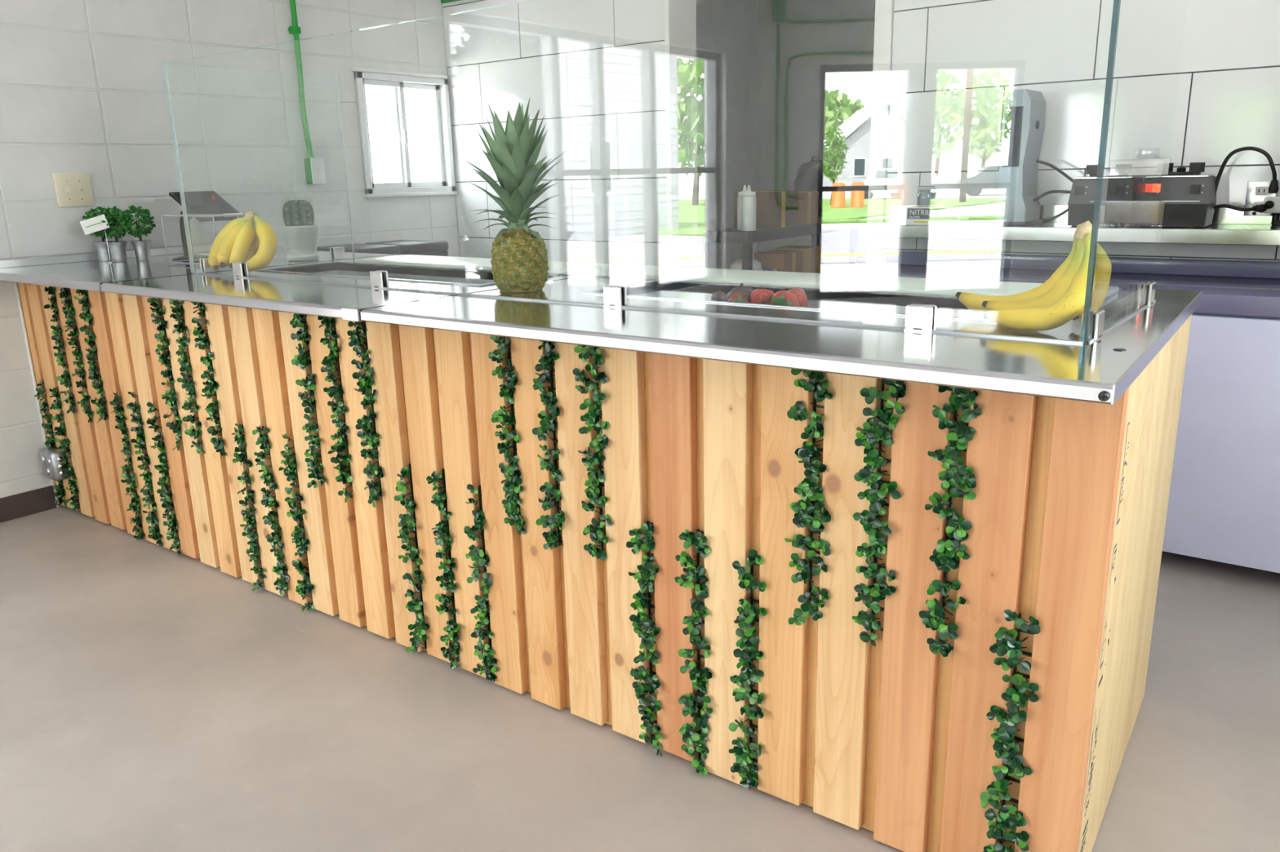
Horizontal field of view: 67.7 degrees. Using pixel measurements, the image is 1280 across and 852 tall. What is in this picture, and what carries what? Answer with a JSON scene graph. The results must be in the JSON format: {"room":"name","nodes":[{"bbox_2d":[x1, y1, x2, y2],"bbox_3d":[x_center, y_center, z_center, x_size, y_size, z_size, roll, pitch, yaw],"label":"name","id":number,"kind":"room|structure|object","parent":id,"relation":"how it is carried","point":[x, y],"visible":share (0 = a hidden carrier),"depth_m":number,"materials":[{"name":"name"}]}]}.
{"room":"eatery","nodes":[
{"label":"eatery","id":0,"kind":"room"},
{"bbox_2d":[0,0,759,506],"bbox_3d":[-2.347,-1.206,3.688,0.203,3.050,10.800,10,18,36],"label":"wall","id":1,"kind":"structure","parent":0,"point":[82,86],"depth_m":4.15,"materials":[{"name":"tile"}]},
{"bbox_2d":[0,485,56,522],"bbox_3d":[-2.940,0.495,3.085,0.008,0.094,1.953,10,18,36],"label":"baseboard","id":2,"kind":"structure","parent":1,"relation":"attached to","point":[34,501],"depth_m":3.76,"materials":[{"name":"rubber"}]},
{"bbox_2d":[13,282,59,507],"bbox_3d":[-2.363,-0.122,3.737,0.012,0.930,0.012,10,18,36],"label":"trim","id":3,"kind":"structure","parent":1,"relation":"attached to","point":[16,287],"depth_m":3.70,"materials":[{"name":"white paint"}]},
{"bbox_2d":[39,446,68,480],"bbox_3d":[-2.290,0.148,3.727,0.128,0.116,0.056,10,18,36],"label":"junction box","id":4,"kind":"object","parent":1,"relation":"attached to","point":[52,459],"visible":0.99,"depth_m":3.69,"materials":[{"name":"silver metal"}]},
{"bbox_2d":[52,173,94,207],"bbox_3d":[-2.215,-0.925,3.739,0.023,0.128,0.136,10,18,36],"label":"light switch","id":5,"kind":"object","parent":1,"relation":"attached to","point":[72,189],"visible":1,"depth_m":3.74,"materials":[{"name":"beige plastic"}]},
{"bbox_2d":[0,244,212,268],"bbox_3d":[-2.110,-0.710,3.941,0.010,0.030,1.120,10,18,36],"label":"backsplash","id":6,"kind":"structure","parent":1,"relation":"attached to","point":[12,263],"depth_m":3.77,"materials":[{"name":"silver metal"}]},
{"bbox_2d":[288,0,326,184],"bbox_3d":[-1.569,-2.032,4.327,0.068,1.812,0.081,10,18,36],"label":"conduit","id":7,"kind":"object","parent":1,"relation":"attached to","point":[314,166],"visible":1,"depth_m":4.48,"materials":[{"name":"metal"}]},
{"bbox_2d":[351,66,457,198],"bbox_3d":[-1.243,-1.524,4.998,0.109,0.622,0.608,10,18,36],"label":"window","id":8,"kind":"structure","parent":1,"relation":"in","point":[398,81],"depth_m":4.99,"materials":[{"name":"metal"}]},
{"bbox_2d":[0,505,1279,851],"bbox_3d":[-1.275,1.148,0.874,5.840,0.120,14.875,10,18,36],"label":"floor","id":9,"kind":"structure","parent":0,"point":[152,700],"depth_m":2.18,"materials":[{"name":"concrete"}]},
{"bbox_2d":[34,381,66,505],"bbox_3d":[-2.311,0.075,3.756,0.092,0.514,0.054,10,18,36],"label":"vine","id":10,"kind":"object","parent":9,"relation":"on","point":[48,443],"visible":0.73,"depth_m":3.74,"materials":[{"name":"green plant"}]},
{"bbox_2d":[48,386,79,511],"bbox_3d":[-2.219,0.093,3.679,0.073,0.513,0.068,-3,15,-6],"label":"vine","id":11,"kind":"object","parent":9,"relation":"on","point":[57,405],"visible":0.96,"depth_m":3.67,"materials":[{"name":"green plant"}]},
{"bbox_2d":[109,392,144,540],"bbox_3d":[-1.816,0.146,3.383,0.070,0.549,0.071,-5,15,-13],"label":"vine","id":12,"kind":"object","parent":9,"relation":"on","point":[126,451],"visible":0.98,"depth_m":3.39,"materials":[{"name":"green plant"}]},
{"bbox_2d":[126,391,163,546],"bbox_3d":[-1.718,0.155,3.308,0.074,0.560,0.065,-3,15,-6],"label":"vine","id":13,"kind":"object","parent":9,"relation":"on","point":[156,535],"visible":0.94,"depth_m":3.31,"materials":[{"name":"green plant"}]},
{"bbox_2d":[146,402,181,556],"bbox_3d":[-1.617,0.180,3.243,0.085,0.541,0.059,10,18,36],"label":"vine","id":14,"kind":"object","parent":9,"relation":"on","point":[162,457],"visible":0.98,"depth_m":3.25,"materials":[{"name":"green plant"}]},
{"bbox_2d":[231,423,265,591],"bbox_3d":[-1.207,0.252,2.940,0.070,0.540,0.065,-4,15,-10],"label":"vine","id":15,"kind":"object","parent":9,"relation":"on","point":[254,548],"visible":0.95,"depth_m":2.94,"materials":[{"name":"green plant"}]},
{"bbox_2d":[252,426,289,595],"bbox_3d":[-1.105,0.263,2.864,0.070,0.548,0.068,-4,15,-9],"label":"vine","id":16,"kind":"object","parent":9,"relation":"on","point":[267,476],"visible":0.96,"depth_m":2.87,"materials":[{"name":"green plant"}]},
{"bbox_2d":[278,433,314,611],"bbox_3d":[-1.001,0.286,2.790,0.068,0.547,0.072,-5,15,-14],"label":"vine","id":17,"kind":"object","parent":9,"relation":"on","point":[289,471],"visible":0.94,"depth_m":2.79,"materials":[{"name":"green plant"}]},
{"bbox_2d":[316,244,400,254],"bbox_3d":[-1.334,-0.392,4.634,0.336,0.950,0.264,10,18,36],"label":"bin","id":18,"kind":"object","parent":9,"relation":"on","point":[357,248],"visible":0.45,"depth_m":4.46,"materials":[{"name":"metal"}]},
{"bbox_2d":[364,240,448,256],"bbox_3d":[-1.154,-0.457,4.865,0.336,0.950,0.264,8,18,32],"label":"bin","id":19,"kind":"object","parent":9,"relation":"on","point":[420,247],"visible":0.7,"depth_m":4.67,"materials":[{"name":"metal"}]},
{"bbox_2d":[426,468,460,668],"bbox_3d":[-0.494,0.373,2.419,0.068,0.535,0.072,-3,15,-8],"label":"vine","id":20,"kind":"object","parent":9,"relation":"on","point":[442,529],"visible":0.98,"depth_m":2.42,"materials":[{"name":"green plant"}]},
{"bbox_2d":[463,484,497,682],"bbox_3d":[-0.392,0.393,2.353,0.084,0.526,0.058,10,18,36],"label":"vine","id":21,"kind":"object","parent":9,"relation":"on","point":[482,559],"visible":0.97,"depth_m":2.36,"materials":[{"name":"green plant"}]},
{"bbox_2d":[17,282,1191,851],"bbox_3d":[-0.583,0.043,2.927,3.840,0.934,0.921,10,18,36],"label":"counter","id":22,"kind":"object","parent":9,"relation":"on","point":[891,740],"depth_m":1.93,"materials":[{"name":"brown wood"}]},
{"bbox_2d":[0,244,389,292],"bbox_3d":[-1.718,-0.630,3.653,0.996,0.056,1.134,10,18,36],"label":"countertop","id":23,"kind":"structure","parent":22,"relation":"on","point":[80,271],"depth_m":3.49,"materials":[{"name":"white metal"}]},
{"bbox_2d":[80,213,114,262],"bbox_3d":[-2.093,-0.723,3.684,0.103,0.185,0.029,-5,15,-14],"label":"card holder","id":24,"kind":"object","parent":23,"relation":"on","point":[93,224],"visible":1,"depth_m":3.66,"materials":[{"name":"white paper"}]},
{"bbox_2d":[82,206,117,262],"bbox_3d":[-2.126,-0.758,3.771,0.125,0.212,0.121,-2,15,-3],"label":"topiary","id":25,"kind":"object","parent":23,"relation":"on","point":[101,246],"visible":0.34,"depth_m":3.76,"materials":[{"name":"plant"}]},
{"bbox_2d":[93,240,114,262],"bbox_3d":[-2.124,-0.694,3.788,0.077,0.078,0.077,-2,15,-3],"label":"pot","id":26,"kind":"object","parent":23,"relation":"on","point":[101,246],"depth_m":3.77,"materials":[{"name":"silver metal"}]},
{"bbox_2d":[97,205,132,262],"bbox_3d":[-2.050,-0.751,3.731,0.124,0.213,0.124,-15,20,-41],"label":"topiary","id":27,"kind":"object","parent":23,"relation":"on","point":[117,248],"visible":0.92,"depth_m":3.72,"materials":[{"name":"plant"}]},
{"bbox_2d":[106,240,127,262],"bbox_3d":[-2.049,-0.685,3.748,0.077,0.078,0.077,-15,20,-41],"label":"pot","id":28,"kind":"object","parent":23,"relation":"on","point":[117,248],"depth_m":3.73,"materials":[{"name":"silver metal"}]},
{"bbox_2d":[120,204,155,261],"bbox_3d":[-1.973,-0.763,3.768,0.126,0.214,0.124,0,15,7],"label":"topiary","id":29,"kind":"object","parent":23,"relation":"on","point":[141,247],"visible":0.97,"depth_m":3.75,"materials":[{"name":"plant"}]},
{"bbox_2d":[129,240,151,261],"bbox_3d":[-1.976,-0.697,3.786,0.077,0.078,0.077,0,15,7],"label":"pot","id":30,"kind":"object","parent":23,"relation":"on","point":[141,247],"depth_m":3.77,"materials":[{"name":"silver metal"}]},
{"bbox_2d":[160,213,238,264],"bbox_3d":[-1.603,-0.681,3.492,0.360,0.180,0.098,10,18,36],"label":"acrylic box","id":31,"kind":"object","parent":23,"relation":"on","point":[177,262],"visible":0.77,"depth_m":3.52,"materials":[{"name":"grey"}]},
{"bbox_2d":[168,191,244,261],"bbox_3d":[-1.713,-0.785,3.739,0.262,0.261,0.206,10,18,36],"label":"tablet stand","id":32,"kind":"object","parent":23,"relation":"on","point":[198,202],"visible":0.66,"depth_m":3.71,"materials":[{"name":"black plastic"}]},
{"bbox_2d":[279,195,319,261],"bbox_3d":[-1.279,-0.746,3.591,0.134,0.241,0.134,10,18,36],"label":"cactus","id":33,"kind":"object","parent":23,"relation":"on","point":[300,232],"visible":1,"depth_m":3.56,"materials":[{"name":"white ceramic"}]},
{"bbox_2d":[280,224,318,255],"bbox_3d":[-1.278,-0.693,3.605,0.134,0.130,0.134,10,18,36],"label":"pot","id":34,"kind":"object","parent":23,"relation":"on","point":[300,239],"depth_m":3.56,"materials":[{"name":"white ceramic"}]},
{"bbox_2d":[99,254,581,321],"bbox_3d":[-0.811,-0.398,3.012,1.266,0.168,1.136,10,18,36],"label":"countertop","id":35,"kind":"structure","parent":22,"relation":"on","point":[345,303],"depth_m":2.72,"materials":[{"name":"white metal"}]},
{"bbox_2d":[208,210,276,271],"bbox_3d":[-1.306,-0.609,3.133,0.295,0.194,0.138,10,18,36],"label":"banana bunch","id":36,"kind":"object","parent":35,"relation":"on","point":[239,240],"visible":0.97,"depth_m":3.08,"materials":[{"name":"yellow food"}]},
{"bbox_2d":[161,0,1155,344],"bbox_3d":[-0.199,-0.707,2.530,2.792,0.661,0.659,10,18,36],"label":"sneeze guard","id":37,"kind":"object","parent":35,"relation":"on","point":[918,317],"visible":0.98,"depth_m":1.84,"materials":[{"name":"clear glass"}]},
{"bbox_2d":[356,254,1119,298],"bbox_3d":[0.037,-0.450,2.792,2.450,0.013,0.237,10,18,36],"label":"glass shelf","id":38,"kind":"object","parent":35,"relation":"on","point":[829,281],"visible":0.79,"depth_m":2.55,"materials":[{"name":"clear glass"}]},
{"bbox_2d":[360,275,1202,404],"bbox_3d":[0.330,-0.261,2.163,1.588,0.053,1.138,10,18,36],"label":"countertop","id":39,"kind":"structure","parent":22,"relation":"on","point":[1101,371],"depth_m":1.76,"materials":[{"name":"silver metal"}]},
{"bbox_2d":[464,98,563,293],"bbox_3d":[-0.310,-0.576,2.408,0.248,0.478,0.240,6,16,26],"label":"pineapple","id":40,"kind":"object","parent":39,"relation":"on","point":[519,262],"visible":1,"depth_m":2.38,"materials":[{"name":"green plant"}]},
{"bbox_2d":[711,289,727,301],"bbox_3d":[0.202,-0.326,2.422,0.044,0.043,0.042,10,18,36],"label":"plum","id":41,"kind":"object","parent":39,"relation":"on","point":[719,295],"visible":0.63,"depth_m":2.41,"materials":[{"name":"purple plant"}]},
{"bbox_2d":[728,293,748,302],"bbox_3d":[0.230,-0.288,2.258,0.053,0.054,0.051,-4,15,-12],"label":"strawberry","id":42,"kind":"object","parent":39,"relation":"on","point":[736,297],"visible":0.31,"depth_m":2.24,"materials":[{"name":"red food"}]},
{"bbox_2d":[726,283,752,302],"bbox_3d":[0.244,-0.310,2.303,0.072,0.070,0.067,10,18,36],"label":"plum","id":43,"kind":"object","parent":39,"relation":"on","point":[745,291],"visible":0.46,"depth_m":2.28,"materials":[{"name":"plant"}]},
{"bbox_2d":[750,288,774,304],"bbox_3d":[0.288,-0.291,2.247,0.066,0.065,0.063,10,19,37],"label":"strawberry","id":44,"kind":"object","parent":39,"relation":"on","point":[757,295],"visible":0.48,"depth_m":2.22,"materials":[{"name":"red food"}]},
{"bbox_2d":[769,290,799,306],"bbox_3d":[0.334,-0.275,2.173,0.071,0.071,0.065,8,17,31],"label":"strawberry","id":45,"kind":"object","parent":39,"relation":"on","point":[781,297],"visible":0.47,"depth_m":2.14,"materials":[{"name":"red food"}]},
{"bbox_2d":[787,287,808,306],"bbox_3d":[0.359,-0.289,2.227,0.064,0.067,0.064,-2,15,-2],"label":"strawberry","id":46,"kind":"object","parent":39,"relation":"on","point":[798,292],"visible":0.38,"depth_m":2.21,"materials":[{"name":"red food"}]},
{"bbox_2d":[955,220,1111,330],"bbox_3d":[0.693,-0.279,1.735,0.281,0.186,0.184,10,18,36],"label":"banana bunch","id":47,"kind":"object","parent":39,"relation":"on","point":[1060,300],"visible":0.91,"depth_m":1.68,"materials":[{"name":"yellow food"}]},
{"bbox_2d":[626,520,663,756],"bbox_3d":[0.015,0.462,2.056,0.083,0.537,0.058,10,18,36],"label":"vine","id":48,"kind":"object","parent":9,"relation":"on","point":[647,544],"visible":0.98,"depth_m":2.05,"materials":[{"name":"green plant"}]},
{"bbox_2d":[674,528,712,775],"bbox_3d":[0.115,0.475,1.983,0.090,0.544,0.056,10,18,36],"label":"vine","id":49,"kind":"object","parent":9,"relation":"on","point":[690,736],"visible":0.99,"depth_m":1.98,"materials":[{"name":"green plant"}]},
{"bbox_2d":[728,549,767,791],"bbox_3d":[0.218,0.494,1.906,0.083,0.529,0.061,9,18,33],"label":"vine","id":50,"kind":"object","parent":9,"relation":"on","point":[748,677],"visible":1,"depth_m":1.90,"materials":[{"name":"green plant"}]},
{"bbox_2d":[698,218,858,274],"bbox_3d":[0.783,-0.600,5.188,0.281,0.975,1.240,10,18,36],"label":"storage rack","id":51,"kind":"object","parent":9,"relation":"on","point":[727,235],"visible":0.26,"depth_m":4.77,"materials":[{"name":"grey plastic"}]},
{"bbox_2d":[737,185,746,230],"bbox_3d":[0.508,-1.059,4.624,0.072,0.212,0.071,10,18,36],"label":"squeeze bottle","id":52,"kind":"object","parent":51,"relation":"on","point":[744,188],"visible":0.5,"depth_m":4.61,"materials":[{"name":"white plastic"}]},
{"bbox_2d":[729,257,762,271],"bbox_3d":[0.528,-0.765,4.726,0.142,0.126,0.195,10,18,36],"label":"plastic bag","id":53,"kind":"object","parent":51,"relation":"on","point":[737,264],"visible":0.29,"depth_m":4.67,"materials":[{"name":"white plastic"}]},
{"bbox_2d":[741,185,756,231],"bbox_3d":[0.519,-1.040,4.550,0.072,0.212,0.071,10,18,36],"label":"squeeze bottle","id":54,"kind":"object","parent":51,"relation":"on","point":[748,199],"visible":1,"depth_m":4.53,"materials":[{"name":"white plastic"}]},
{"bbox_2d":[733,191,797,228],"bbox_3d":[0.640,-1.102,4.847,0.201,0.176,0.300,10,18,36],"label":"carton","id":55,"kind":"object","parent":51,"relation":"on","point":[774,209],"visible":0.83,"depth_m":4.75,"materials":[{"name":"cardboard"}]},
{"bbox_2d":[762,267,777,271],"bbox_3d":[0.651,-0.765,4.855,0.081,0.071,0.050,10,18,36],"label":"carton","id":56,"kind":"object","parent":51,"relation":"on","point":[763,268],"visible":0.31,"depth_m":4.83,"materials":[{"name":"cardboard"}]},
{"bbox_2d":[754,249,803,272],"bbox_3d":[0.726,-0.844,5.008,0.181,0.141,0.200,10,18,36],"label":"carton","id":57,"kind":"object","parent":51,"relation":"on","point":[782,260],"visible":0.58,"depth_m":4.93,"materials":[{"name":"cardboard"}]},
{"bbox_2d":[699,218,858,243],"bbox_3d":[0.772,-1.045,5.072,0.275,0.055,1.240,10,18,36],"label":"shelf","id":58,"kind":"object","parent":51,"relation":"attached to","point":[727,235],"depth_m":4.74,"materials":[{"name":"grey plastic"}]},
{"bbox_2d":[775,245,821,273],"bbox_3d":[0.858,-0.896,5.176,0.181,0.151,0.180,10,18,36],"label":"carton","id":59,"kind":"object","parent":51,"relation":"on","point":[811,254],"visible":0.48,"depth_m":5.11,"materials":[{"name":"cardboard"}]},
{"bbox_2d":[796,191,818,225],"bbox_3d":[0.808,-1.158,5.064,0.201,0.166,0.220,10,18,36],"label":"carton","id":60,"kind":"object","parent":51,"relation":"on","point":[807,202],"visible":0.45,"depth_m":4.99,"materials":[{"name":"cardboard"}]},
{"bbox_2d":[792,155,838,219],"bbox_3d":[0.965,-1.310,5.262,0.221,0.346,0.319,10,18,36],"label":"sack","id":61,"kind":"object","parent":51,"relation":"on","point":[815,175],"visible":0.7,"depth_m":5.16,"materials":[{"name":"plastic"}]},
{"bbox_2d":[820,266,854,274],"bbox_3d":[0.778,-0.779,5.141,0.275,0.055,1.240,10,18,36],"label":"shelf","id":62,"kind":"object","parent":51,"relation":"attached to","point":[824,269],"depth_m":5.44,"materials":[{"name":"grey plastic"}]},
{"bbox_2d":[980,609,1040,851],"bbox_3d":[0.620,0.562,1.608,0.073,0.538,0.063,-2,15,-3],"label":"vine","id":63,"kind":"object","parent":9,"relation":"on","point":[1005,745],"visible":0.99,"depth_m":1.60,"materials":[{"name":"green plant"}]},
{"bbox_2d":[840,250,1279,573],"bbox_3d":[1.824,-0.045,3.083,2.420,0.925,0.550,10,18,36],"label":"base cabinet","id":64,"kind":"object","parent":9,"relation":"on","point":[1224,502],"visible":0.23,"depth_m":2.85,"materials":[{"name":"white metal"}]},
{"bbox_2d":[840,263,1279,317],"bbox_3d":[1.814,-0.413,2.984,2.420,0.056,0.545,10,18,36],"label":"countertop","id":65,"kind":"structure","parent":64,"relation":"on","point":[1227,295],"depth_m":3.08,"materials":[{"name":"metal"}]},
{"bbox_2d":[756,0,875,270],"bbox_3d":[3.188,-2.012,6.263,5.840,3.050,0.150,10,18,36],"label":"door","id":66,"kind":"structure","parent":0,"point":[815,57],"depth_m":7.43,"materials":[{"name":"paint"}]},
{"bbox_2d":[442,0,1279,266],"bbox_3d":[1.205,-1.295,3.712,5.442,3.050,0.210,10,18,36],"label":"wall","id":67,"kind":"structure","parent":0,"point":[1194,81],"depth_m":3.64,"materials":[{"name":"tile"}]},
{"bbox_2d":[440,0,459,3],"bbox_3d":[-0.908,-2.216,4.925,0.330,0.025,0.025,10,18,36],"label":"conduit","id":68,"kind":"object","parent":67,"relation":"attached to","point":[442,1],"visible":1,"depth_m":4.99,"materials":[{"name":"green paint"}]},
{"bbox_2d":[663,0,697,267],"bbox_3d":[0.198,-1.247,4.505,0.027,2.600,0.223,10,18,36],"label":"trim","id":69,"kind":"structure","parent":67,"relation":"attached to","point":[680,15],"depth_m":4.45,"materials":[{"name":"white paint"}]},
{"bbox_2d":[865,0,893,268],"bbox_3d":[1.018,-1.108,3.905,0.069,2.600,0.227,10,18,36],"label":"trim","id":70,"kind":"structure","parent":67,"relation":"attached to","point":[884,9],"depth_m":3.78,"materials":[{"name":"white paint"}]},
{"bbox_2d":[857,204,1279,245],"bbox_3d":[1.878,-0.643,3.037,2.400,0.108,0.304,10,18,36],"label":"countertop","id":71,"kind":"structure","parent":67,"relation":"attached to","point":[1228,226],"depth_m":3.21,"materials":[{"name":"silver metal"}]},
{"bbox_2d":[906,206,969,225],"bbox_3d":[1.097,-0.776,3.519,0.200,0.064,0.102,10,18,36],"label":"carton","id":72,"kind":"object","parent":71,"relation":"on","point":[915,215],"visible":1,"depth_m":3.48,"materials":[{"name":"grey cardboard"}]},
{"bbox_2d":[915,186,939,207],"bbox_3d":[1.061,-0.848,3.522,0.068,0.075,0.084,-7,16,-20],"label":"mug","id":73,"kind":"object","parent":72,"relation":"on","point":[918,188],"visible":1,"depth_m":3.50,"materials":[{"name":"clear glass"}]},
{"bbox_2d":[991,88,1046,225],"bbox_3d":[1.357,-0.950,3.386,0.120,0.455,0.200,10,18,36],"label":"machine","id":74,"kind":"object","parent":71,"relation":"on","point":[1024,109],"visible":1,"depth_m":3.33,"materials":[{"name":"grey plastic"}]},
{"bbox_2d":[1035,159,1073,182],"bbox_3d":[1.461,-0.876,3.321,0.161,0.106,0.018,7,17,29],"label":"cable","id":75,"kind":"object","parent":74,"relation":"attached to","point":[1048,164],"visible":0.8,"depth_m":3.32,"materials":[{"name":"black rubber"}]},
{"bbox_2d":[1067,164,1143,226],"bbox_3d":[1.570,-0.776,3.209,0.196,0.200,0.204,10,18,36],"label":"blender base","id":76,"kind":"object","parent":71,"relation":"on","point":[1121,192],"visible":0.85,"depth_m":3.14,"materials":[{"name":"black plastic"}]},
{"bbox_2d":[1033,190,1071,201],"bbox_3d":[1.457,-0.804,3.331,0.154,0.040,0.017,7,17,28],"label":"cable","id":77,"kind":"object","parent":76,"relation":"attached to","point":[1041,196],"visible":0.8,"depth_m":3.33,"materials":[{"name":"black rubber"}]},
{"bbox_2d":[1044,208,1067,223],"bbox_3d":[1.469,-0.749,3.319,0.115,0.086,0.016,4,16,20],"label":"cable","id":78,"kind":"object","parent":76,"relation":"attached to","point":[1066,210],"visible":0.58,"depth_m":3.33,"materials":[{"name":"black rubber"}]},
{"bbox_2d":[1074,186,1084,195],"bbox_3d":[1.459,-0.782,3.168,0.026,0.028,0.011,10,18,36],"label":"switch","id":79,"kind":"object","parent":76,"relation":"attached to","point":[1078,190],"depth_m":3.17,"materials":[{"name":"black plastic"}]},
{"bbox_2d":[1085,164,1132,177],"bbox_3d":[1.571,-0.855,3.192,0.122,0.038,0.107,10,18,36],"label":"jar","id":80,"kind":"object","parent":76,"relation":"on","point":[1122,170],"depth_m":3.17,"materials":[{"name":"glass"}]},
{"bbox_2d":[1115,185,1125,194],"bbox_3d":[1.558,-0.766,3.096,0.026,0.028,0.011,10,18,36],"label":"switch","id":81,"kind":"object","parent":76,"relation":"attached to","point":[1119,189],"depth_m":3.09,"materials":[{"name":"black plastic"}]},
{"bbox_2d":[1137,162,1216,228],"bbox_3d":[1.740,-0.747,3.084,0.196,0.200,0.204,10,18,36],"label":"blender base","id":82,"kind":"object","parent":71,"relation":"on","point":[1182,197],"visible":1,"depth_m":3.02,"materials":[{"name":"black plastic"}]},
{"bbox_2d":[1145,185,1155,194],"bbox_3d":[1.630,-0.754,3.044,0.026,0.028,0.011,10,18,36],"label":"switch","id":83,"kind":"object","parent":82,"relation":"attached to","point":[1149,189],"depth_m":3.04,"materials":[{"name":"red plastic"}]},
{"bbox_2d":[1156,162,1205,175],"bbox_3d":[1.741,-0.827,3.067,0.122,0.038,0.107,10,18,36],"label":"jar","id":84,"kind":"object","parent":82,"relation":"on","point":[1195,168],"depth_m":3.05,"materials":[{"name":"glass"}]},
{"bbox_2d":[1189,184,1200,194],"bbox_3d":[1.729,-0.737,2.971,0.026,0.028,0.011,10,18,36],"label":"switch","id":85,"kind":"object","parent":82,"relation":"attached to","point":[1193,188],"depth_m":2.97,"materials":[{"name":"black plastic"}]},
{"bbox_2d":[1215,146,1278,194],"bbox_3d":[1.912,-0.787,3.013,0.185,0.183,0.053,10,18,36],"label":"cable","id":86,"kind":"object","parent":82,"relation":"on","point":[1273,186],"visible":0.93,"depth_m":2.98,"materials":[{"name":"black rubber"}]},
{"bbox_2d":[885,250,1279,278],"bbox_3d":[1.972,-0.524,3.177,2.420,0.053,0.020,10,18,36],"label":"backsplash","id":87,"kind":"structure","parent":67,"relation":"attached to","point":[1238,268],"depth_m":3.37,"materials":[{"name":"metal"}]},
{"bbox_2d":[888,204,1279,224],"bbox_3d":[1.966,-0.697,3.145,2.400,0.062,0.009,10,18,36],"label":"backsplash","id":88,"kind":"structure","parent":67,"relation":"attached to","point":[986,213],"depth_m":3.48,"materials":[{"name":"white tile"}]},
{"bbox_2d":[1243,181,1278,216],"bbox_3d":[2.013,-0.737,3.093,0.084,0.110,0.015,10,18,36],"label":"wall outlet","id":89,"kind":"object","parent":67,"relation":"attached to","point":[1256,191],"visible":0.6,"depth_m":3.09,"materials":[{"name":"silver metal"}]},
{"bbox_2d":[1253,201,1263,205],"bbox_3d":[2.010,-0.713,3.096,0.034,0.028,0.004,10,18,36],"label":"socket","id":90,"kind":"object","parent":89,"relation":"attached to","point":[1255,203],"depth_m":3.10,"materials":[{"name":"white plastic"}]},
{"bbox_2d":[1254,186,1268,195],"bbox_3d":[2.009,-0.760,3.083,0.034,0.028,0.004,10,18,36],"label":"socket","id":91,"kind":"object","parent":89,"relation":"attached to","point":[1259,191],"depth_m":3.08,"materials":[{"name":"white plastic"}]},
{"bbox_2d":[1262,196,1279,225],"bbox_3d":[2.036,-0.684,3.044,0.081,0.092,0.064,10,18,36],"label":"power adapter","id":92,"kind":"object","parent":89,"relation":"attached to","point":[1272,204],"visible":0.95,"depth_m":3.03,"materials":[{"name":"white plastic"}]},
{"bbox_2d":[1213,204,1266,213],"bbox_3d":[1.926,-0.700,3.068,0.159,0.029,0.043,4,16,19],"label":"cable","id":93,"kind":"object","parent":92,"relation":"attached to","point":[1260,208],"visible":0.96,"depth_m":3.05,"materials":[{"name":"black rubber"}]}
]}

